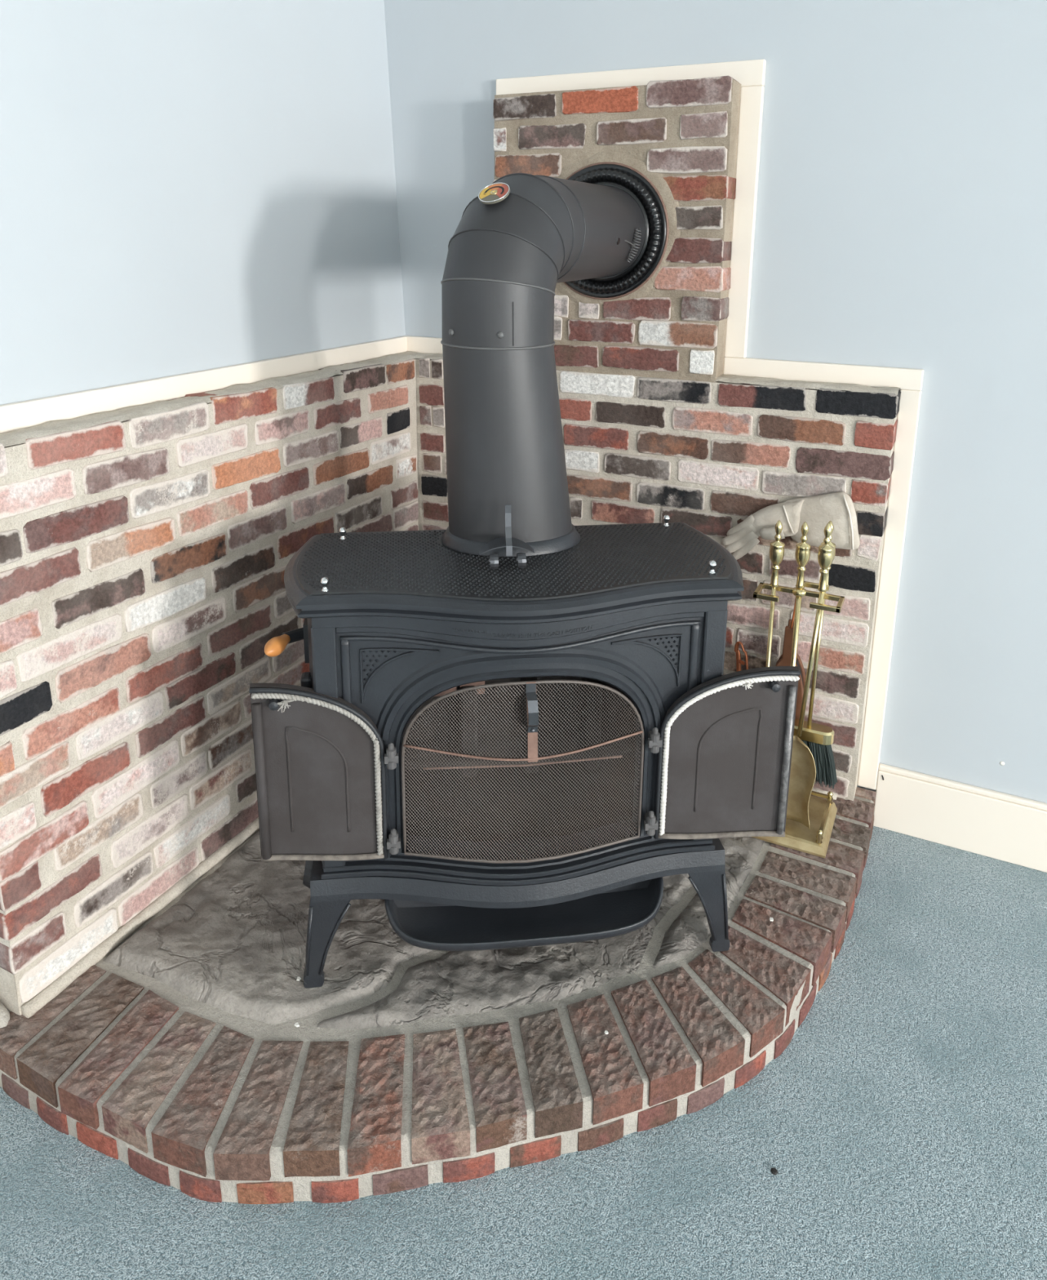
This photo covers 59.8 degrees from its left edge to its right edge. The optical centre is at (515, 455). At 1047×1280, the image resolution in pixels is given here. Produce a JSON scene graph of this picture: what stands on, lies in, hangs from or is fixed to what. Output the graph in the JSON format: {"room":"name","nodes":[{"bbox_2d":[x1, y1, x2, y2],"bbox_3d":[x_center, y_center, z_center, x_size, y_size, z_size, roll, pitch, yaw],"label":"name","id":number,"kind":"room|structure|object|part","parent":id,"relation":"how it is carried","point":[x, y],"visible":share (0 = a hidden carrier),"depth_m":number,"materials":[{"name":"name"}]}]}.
{"room":"living room","nodes":[
{"label":"living room","id":0,"kind":"room"},
{"bbox_2d":[0,0,418,1018],"bbox_3d":[-1.826,0.297,-0.273,0.260,2.450,6.880,7,15,26],"label":"wall","id":1,"kind":"structure","parent":0,"point":[187,186],"depth_m":1.83,"materials":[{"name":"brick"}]},
{"bbox_2d":[0,336,407,433],"bbox_3d":[-0.656,-0.166,1.994,0.018,0.048,1.502,7,15,26],"label":"trim","id":2,"kind":"structure","parent":1,"relation":"attached to","point":[14,416],"depth_m":1.89,"materials":[{"name":"beige paint"}]},
{"bbox_2d":[0,826,1046,1279],"bbox_3d":[2.030,1.994,-1.824,8.800,0.060,6.900,7,15,26],"label":"floor","id":3,"kind":"structure","parent":0,"point":[902,1124],"depth_m":1.45,"materials":[{"name":"blue carpet"}]},
{"bbox_2d":[0,786,876,1204],"bbox_3d":[-0.047,0.956,1.964,1.418,0.137,1.514,7,15,26],"label":"hearth","id":4,"kind":"object","parent":3,"relation":"on","point":[180,1057],"visible":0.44,"depth_m":1.60,"materials":[{"name":"brick"}]},
{"bbox_2d":[248,504,800,987],"bbox_3d":[0.012,0.517,1.750,0.968,0.879,0.432,-1,14,-7],"label":"wood stove","id":5,"kind":"object","parent":4,"relation":"on","point":[496,751],"visible":0.99,"depth_m":1.63,"materials":[{"name":"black metal"}]},
{"bbox_3d":[-0.398,0.342,1.687,0.065,0.075,0.070,-1,14,-7],"label":"damper lever","id":6,"kind":"part","parent":5,"relation":"part of","materials":[{"name":"grey metal"}]},
{"bbox_3d":[-0.369,0.475,1.739,0.034,0.503,0.300,-1,14,-7],"label":"plate","id":7,"kind":"part","parent":5,"relation":"part of","materials":[{"name":"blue metal"}]},
{"bbox_3d":[-0.344,0.560,1.602,0.227,0.342,0.019,0,14,-3],"label":"door","id":8,"kind":"part","parent":5,"relation":"part of","materials":[{"name":"brown metal"}]},
{"bbox_3d":[-0.348,0.884,1.699,0.095,0.186,0.077,-1,14,-7],"label":"leg","id":9,"kind":"part","parent":5,"relation":"part of","materials":[{"name":"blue metal"}]},
{"bbox_3d":[0.002,0.215,1.687,0.845,0.036,0.408,-1,14,-7],"label":"plate","id":10,"kind":"part","parent":5,"relation":"part of","materials":[{"name":"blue metal"}]},
{"bbox_3d":[-0.001,0.722,1.801,0.732,0.010,0.364,-1,14,-7],"label":"skirt moulding","id":11,"kind":"part","parent":5,"relation":"part of","materials":[{"name":"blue metal"}]},
{"bbox_3d":[-0.001,0.711,1.801,0.724,0.009,0.359,-1,14,-7],"label":"skirt moulding","id":12,"kind":"part","parent":5,"relation":"part of","materials":[{"name":"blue metal"}]},
{"bbox_3d":[0.015,0.502,1.622,0.724,0.502,0.101,-1,14,-7],"label":"plate","id":13,"kind":"part","parent":5,"relation":"part of","materials":[{"name":"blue metal"}]},
{"bbox_3d":[0.019,0.282,1.553,0.724,0.042,0.069,-1,14,-7],"label":"rail","id":14,"kind":"part","parent":5,"relation":"part of","materials":[{"name":"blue metal"}]},
{"bbox_3d":[0.028,0.457,1.556,0.022,0.151,0.002,-1,14,-7],"label":"strap plate","id":15,"kind":"part","parent":5,"relation":"part of","materials":[{"name":"grey metal"}]},
{"bbox_2d":[440,161,669,556],"bbox_3d":[0.073,-0.264,1.967,0.350,0.754,0.775,7,15,26],"label":"stovepipe","id":16,"kind":"object","parent":5,"relation":"on","point":[601,231],"visible":0.96,"depth_m":1.68,"materials":[{"name":"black metal"}]},
{"bbox_2d":[478,182,510,204],"bbox_3d":[-0.039,-0.476,1.651,0.059,0.040,0.050,11,17,36],"label":"thermometer","id":17,"kind":"object","parent":16,"relation":"on","point":[495,193],"visible":1,"depth_m":1.65,"materials":[{"name":"multicoloured metal"}]},
{"bbox_3d":[0.367,0.868,1.784,0.095,0.186,0.077,-1,14,-7],"label":"leg","id":18,"kind":"part","parent":5,"relation":"part of","materials":[{"name":"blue metal"}]},
{"bbox_3d":[0.385,0.548,1.670,0.248,0.342,0.019,0,14,-2],"label":"door","id":19,"kind":"part","parent":5,"relation":"part of","materials":[{"name":"grey metal"}]},
{"bbox_2d":[734,641,748,671],"bbox_3d":[0.571,0.643,2.293,0.062,0.366,0.018,9,16,33],"label":"tongs","id":20,"kind":"object","parent":4,"relation":"on","point":[739,662],"visible":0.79,"depth_m":2.27,"materials":[{"name":"brown metal"}]},
{"bbox_2d":[751,521,844,857],"bbox_3d":[0.635,0.510,2.090,0.237,0.742,0.195,7,15,26],"label":"stand","id":21,"kind":"object","parent":4,"relation":"on","point":[815,841],"visible":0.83,"depth_m":2.07,"materials":[{"name":"gold metal"}]},
{"bbox_2d":[765,520,785,666],"bbox_3d":[0.582,0.480,2.084,0.033,0.693,0.042,-9,16,-33],"label":"poker","id":22,"kind":"object","parent":21,"relation":"hanging from","point":[777,547],"visible":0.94,"depth_m":2.03,"materials":[{"name":"gold metal"}]},
{"bbox_3d":[0.579,0.554,2.106,0.009,0.540,0.009,-11,18,-40],"label":"rod","id":23,"kind":"part","parent":22,"relation":"part of","materials":[{"name":"gold metal"}]},
{"bbox_3d":[0.581,0.219,2.025,0.033,0.157,0.032,7,15,26],"label":"handle","id":24,"kind":"part","parent":22,"relation":"part of","materials":[{"name":"gold metal"}]},
{"bbox_2d":[775,595,806,719],"bbox_3d":[0.647,0.541,2.178,0.087,0.502,0.106,7,15,26],"label":"tongs","id":25,"kind":"object","parent":21,"relation":"hanging from","point":[784,660],"visible":0.28,"depth_m":2.16,"materials":[{"name":"gold metal"}]},
{"bbox_3d":[0.646,0.362,2.109,0.004,0.122,0.062,3,14,11],"label":"cord","id":26,"kind":"part","parent":25,"relation":"part of","materials":[{"name":"orange leather"}]},
{"bbox_3d":[0.632,0.860,2.175,0.237,0.022,0.195,7,15,26],"label":"plate","id":27,"kind":"part","parent":21,"relation":"part of","materials":[{"name":"gold metal"}]},
{"bbox_3d":[0.639,0.572,2.117,0.012,0.570,0.012,7,15,26],"label":"post","id":28,"kind":"part","parent":21,"relation":"part of","materials":[{"name":"gold metal"}]},
{"bbox_2d":[786,523,834,829],"bbox_3d":[0.639,0.496,2.043,0.110,0.728,0.038,7,15,26],"label":"shovel","id":29,"kind":"object","parent":21,"relation":"hanging from","point":[803,768],"visible":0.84,"depth_m":2.08,"materials":[{"name":"gold metal"}]},
{"bbox_3d":[0.659,0.467,2.033,0.033,0.361,0.010,11,17,38],"label":"rod","id":30,"kind":"part","parent":29,"relation":"part of","materials":[{"name":"gold metal"}]},
{"bbox_3d":[0.670,0.221,1.965,0.033,0.157,0.032,7,15,26],"label":"handle","id":31,"kind":"part","parent":29,"relation":"part of","materials":[{"name":"gold metal"}]},
{"bbox_2d":[793,520,837,789],"bbox_3d":[0.701,0.460,2.094,0.129,0.641,0.050,7,15,26],"label":"brush","id":32,"kind":"object","parent":21,"relation":"hanging from","point":[819,738],"visible":0.56,"depth_m":2.12,"materials":[{"name":"gold metal"}]},
{"bbox_3d":[0.696,0.461,2.101,0.020,0.355,0.009,-12,18,-40],"label":"rod","id":33,"kind":"part","parent":32,"relation":"part of","materials":[{"name":"gold metal"}]},
{"bbox_3d":[0.702,0.222,2.047,0.033,0.157,0.032,7,15,26],"label":"handle","id":34,"kind":"part","parent":32,"relation":"part of","materials":[{"name":"gold metal"}]},
{"bbox_3d":[0.670,0.815,2.242,0.209,0.007,0.007,7,15,26],"label":"gallery rail","id":35,"kind":"part","parent":21,"relation":"part of","materials":[{"name":"gold metal"}]},
{"bbox_3d":[0.687,0.861,2.056,0.015,0.034,0.015,3,14,11],"label":"gallery post","id":36,"kind":"part","parent":21,"relation":"part of","materials":[{"name":"gold metal"}]},
{"bbox_3d":[0.724,0.844,2.127,0.007,0.007,0.171,7,15,26],"label":"gallery rail","id":37,"kind":"part","parent":21,"relation":"part of","materials":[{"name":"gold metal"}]},
{"bbox_3d":[0.760,0.827,2.199,0.015,0.034,0.015,3,14,11],"label":"gallery post","id":38,"kind":"part","parent":21,"relation":"part of","materials":[{"name":"gold metal"}]},
{"bbox_2d":[770,1167,777,1174],"bbox_3d":[0.416,1.150,1.462,0.011,0.004,0.012,7,15,26],"label":"crumb","id":39,"kind":"object","parent":3,"relation":"on","point":[774,1171],"visible":1,"depth_m":1.46,"materials":[{"name":"black"}]},
{"bbox_2d":[384,0,1046,803],"bbox_3d":[3.504,0.077,0.791,8.840,2.450,0.194,7,15,26],"label":"wall","id":40,"kind":"structure","parent":0,"point":[901,213],"depth_m":2.13,"materials":[{"name":"blue paint"}]},
{"bbox_2d":[404,335,443,353],"bbox_3d":[-0.176,-0.307,2.588,0.336,0.048,0.018,7,15,26],"label":"trim","id":41,"kind":"structure","parent":40,"relation":"attached to","point":[415,344],"depth_m":2.62,"materials":[{"name":"beige paint"}]},
{"bbox_2d":[496,59,766,94],"bbox_3d":[0.260,-0.910,2.221,0.688,0.056,0.018,7,15,26],"label":"trim","id":42,"kind":"structure","parent":40,"relation":"attached to","point":[747,73],"depth_m":2.20,"materials":[{"name":"beige paint"}]},
{"bbox_2d":[724,85,764,358],"bbox_3d":[0.543,-0.544,2.164,0.051,0.624,0.018,7,15,26],"label":"trim","id":43,"kind":"structure","parent":40,"relation":"attached to","point":[752,99],"depth_m":2.15,"materials":[{"name":"beige paint"}]},
{"bbox_2d":[720,491,860,559],"bbox_3d":[0.643,0.173,2.143,0.316,0.201,0.053,7,15,26],"label":"glove","id":44,"kind":"object","parent":40,"relation":"hanging from","point":[838,508],"visible":0.84,"depth_m":2.13,"materials":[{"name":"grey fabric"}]},
{"bbox_2d":[724,356,924,391],"bbox_3d":[0.720,-0.195,2.157,0.452,0.048,0.018,7,15,26],"label":"trim","id":45,"kind":"structure","parent":40,"relation":"attached to","point":[906,379],"depth_m":2.14,"materials":[{"name":"beige paint"}]},
{"bbox_2d":[857,389,921,789],"bbox_3d":[0.898,0.347,2.196,0.045,1.021,0.018,7,15,26],"label":"trim","id":46,"kind":"structure","parent":40,"relation":"attached to","point":[908,416],"depth_m":2.18,"materials":[{"name":"beige paint"}]},
{"bbox_2d":[873,763,1046,872],"bbox_3d":[4.141,1.263,0.757,7.206,0.172,0.020,7,15,26],"label":"baseboard","id":47,"kind":"structure","parent":40,"relation":"attached to","point":[1002,826],"depth_m":2.22,"materials":[{"name":"beige paint"}]},
{"bbox_3d":[4.143,1.185,0.741,7.206,0.014,0.015,7,15,26],"label":"cap moulding","id":48,"kind":"part","parent":47,"relation":"part of","materials":[{"name":"beige paint"}]}
]}

